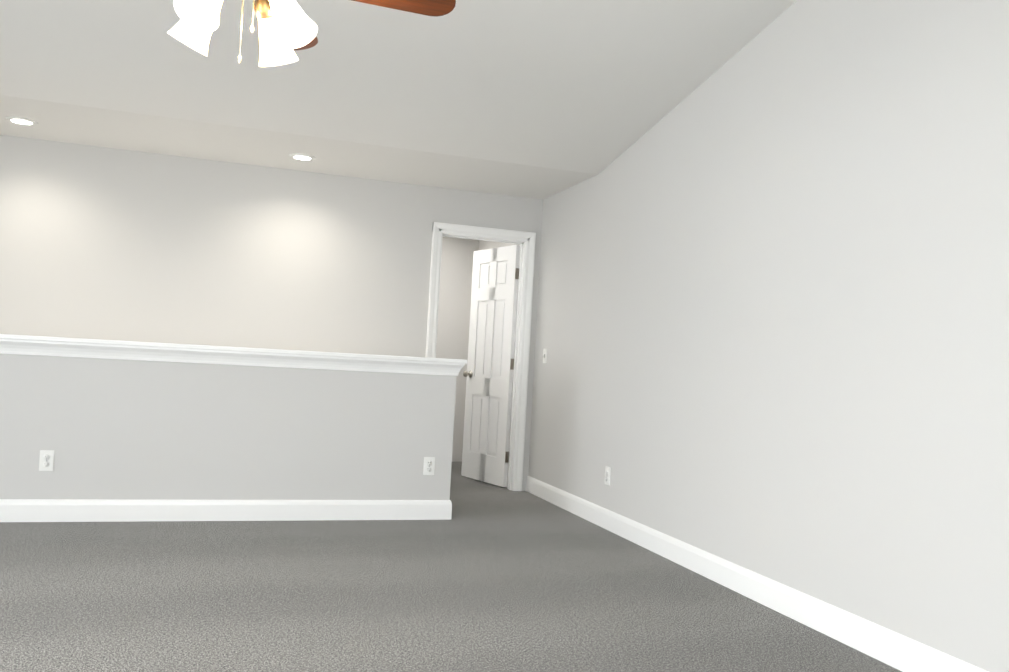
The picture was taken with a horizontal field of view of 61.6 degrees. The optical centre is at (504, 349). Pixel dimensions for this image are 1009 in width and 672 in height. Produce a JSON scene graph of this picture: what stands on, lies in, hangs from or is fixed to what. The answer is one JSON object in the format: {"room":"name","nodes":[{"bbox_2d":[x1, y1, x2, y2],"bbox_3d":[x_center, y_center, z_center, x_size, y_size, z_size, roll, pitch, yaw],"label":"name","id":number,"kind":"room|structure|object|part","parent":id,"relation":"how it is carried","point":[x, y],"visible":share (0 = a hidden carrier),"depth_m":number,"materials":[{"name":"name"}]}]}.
{"room":"loft room","nodes":[
{"label":"loft room","id":0,"kind":"room"},
{"bbox_2d":[0,334,466,521],"bbox_3d":[-2.092,0.477,5.011,3.771,1.045,0.221,3,-1,-18],"label":"wall","id":1,"kind":"structure","parent":0,"point":[131,431],"depth_m":5.07,"materials":[{"name":"paint"}]},
{"bbox_2d":[39,450,53,470],"bbox_3d":[-2.588,0.624,4.784,0.072,0.116,0.009,3,-1,-18],"label":"electrical outlet","id":2,"kind":"object","parent":1,"relation":"attached to","point":[46,461],"visible":1,"depth_m":4.78,"materials":[{"name":"white plastic"}]},
{"bbox_2d":[423,457,434,474],"bbox_3d":[-0.487,0.750,5.475,0.072,0.116,0.009,3,-1,-18],"label":"electrical outlet","id":3,"kind":"object","parent":1,"relation":"attached to","point":[429,466],"visible":1,"depth_m":5.47,"materials":[{"name":"white plastic"}]},
{"bbox_2d":[0,135,542,490],"bbox_3d":[-3.142,-0.344,5.899,7.135,2.595,0.115,3,-1,-18],"label":"wall","id":4,"kind":"structure","parent":0,"point":[101,243],"depth_m":6.19,"materials":[{"name":"paint"}]},
{"bbox_2d":[425,222,535,490],"bbox_3d":[-0.232,0.070,6.859,0.860,2.115,0.157,3,-1,-18],"label":"door frame","id":5,"kind":"structure","parent":4,"relation":"attached to","point":[525,240],"depth_m":6.90,"materials":[{"name":"white paint"}]},
{"bbox_2d":[461,245,519,486],"bbox_3d":[-0.126,0.124,7.294,0.176,2.008,0.698,4,-1,-33],"label":"door","id":6,"kind":"structure","parent":4,"relation":"in","point":[489,382],"depth_m":7.25,"materials":[{"name":"white paint"}]},
{"bbox_3d":[-0.115,0.120,7.278,0.175,1.610,0.660,4,-1,-33],"label":"right door hinge","id":7,"kind":"part","parent":6,"relation":"part of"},
{"bbox_2d":[0,0,796,199],"bbox_3d":[-1.839,-1.508,2.337,7.250,1.139,7.690,3,-1,-18],"label":"ceiling","id":8,"kind":"structure","parent":0,"point":[539,99],"depth_m":4.66,"materials":[{"name":"paint"}]},
{"bbox_2d":[5,116,37,124],"bbox_3d":[-3.040,-1.441,5.332,0.180,0.010,0.180,3,-1,-18],"label":"recessed light","id":9,"kind":"object","parent":8,"relation":"in","point":[20,120],"visible":1,"depth_m":5.31,"materials":[{"name":"white"}]},
{"bbox_2d":[289,153,315,160],"bbox_3d":[-1.409,-1.343,5.900,0.180,0.010,0.180,3,-1,-18],"label":"recessed light","id":10,"kind":"object","parent":8,"relation":"in","point":[303,157],"visible":1,"depth_m":5.87,"materials":[{"name":"white"}]},
{"bbox_2d":[167,0,455,66],"bbox_3d":[-0.692,-1.359,2.466,1.156,1.069,1.196,3,-1,-18],"label":"ceiling fan","id":11,"kind":"object","parent":8,"relation":"hanging from","point":[287,28],"visible":1,"depth_m":2.46,"materials":[{"name":"white glass"}]},
{"bbox_3d":[-0.927,-0.957,2.514,0.135,0.162,0.126,3,-1,-18],"label":"lamp shade","id":12,"kind":"part","parent":11,"relation":"part of","materials":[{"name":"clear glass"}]},
{"bbox_3d":[-0.823,-0.955,2.285,0.126,0.162,0.135,3,-1,-18],"label":"lamp shade","id":13,"kind":"part","parent":11,"relation":"part of","materials":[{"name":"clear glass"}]},
{"bbox_3d":[-0.750,-0.934,2.465,0.040,0.215,0.030,3,-1,-18],"label":"chain","id":14,"kind":"part","parent":11,"relation":"part of","materials":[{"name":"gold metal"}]},
{"bbox_3d":[-0.699,-0.943,2.618,0.126,0.162,0.135,3,-1,-18],"label":"lamp shade","id":15,"kind":"part","parent":11,"relation":"part of","materials":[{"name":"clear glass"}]},
{"bbox_3d":[-0.594,-0.941,2.389,0.135,0.162,0.126,3,-1,-18],"label":"lamp shade","id":16,"kind":"part","parent":11,"relation":"part of","materials":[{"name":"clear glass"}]},
{"bbox_3d":[-0.348,-1.081,2.566,0.409,0.035,0.140,3,-1,-18],"label":"blade","id":17,"kind":"part","parent":11,"relation":"part of","materials":[{"name":"brown wood"}]},
{"bbox_2d":[0,462,901,671],"bbox_3d":[-2.511,1.020,3.757,7.720,0.120,11.160,3,-1,-18],"label":"floor","id":18,"kind":"structure","parent":0,"point":[488,577],"depth_m":3.59,"materials":[{"name":"carpet"}]},
{"bbox_2d":[436,237,475,461],"bbox_3d":[-1.203,-0.100,8.475,2.050,2.395,0.115,3,-1,-18],"label":"wall","id":19,"kind":"structure","parent":0,"point":[455,298],"depth_m":8.65,"materials":[{"name":"paint"}]},
{"bbox_2d":[476,0,1008,671],"bbox_3d":[1.227,-0.395,4.250,0.116,3.130,9.400,3,-1,-18],"label":"wall","id":20,"kind":"structure","parent":0,"point":[772,330],"depth_m":3.66,"materials":[{"name":"paint"}]},
{"bbox_2d":[543,349,546,362],"bbox_3d":[0.314,0.046,6.725,0.021,0.116,0.072,3,-1,-18],"label":"light switch","id":21,"kind":"object","parent":20,"relation":"attached to","point":[544,355],"visible":1,"depth_m":6.72,"materials":[{"name":"white plastic"}]},
{"bbox_2d":[605,466,610,485],"bbox_3d":[0.671,0.820,5.519,0.009,0.116,0.072,3,-1,-18],"label":"electrical outlet","id":22,"kind":"object","parent":20,"relation":"attached to","point":[607,474],"visible":1,"depth_m":5.51,"materials":[{"name":"white plastic"}]},
{"bbox_2d":[526,476,987,671],"bbox_3d":[1.350,1.105,3.396,0.015,0.125,7.460,3,-1,-18],"label":"baseboard","id":23,"kind":"structure","parent":20,"relation":"attached to","point":[896,650],"depth_m":3.78,"materials":[{"name":"white paint"}]}
]}

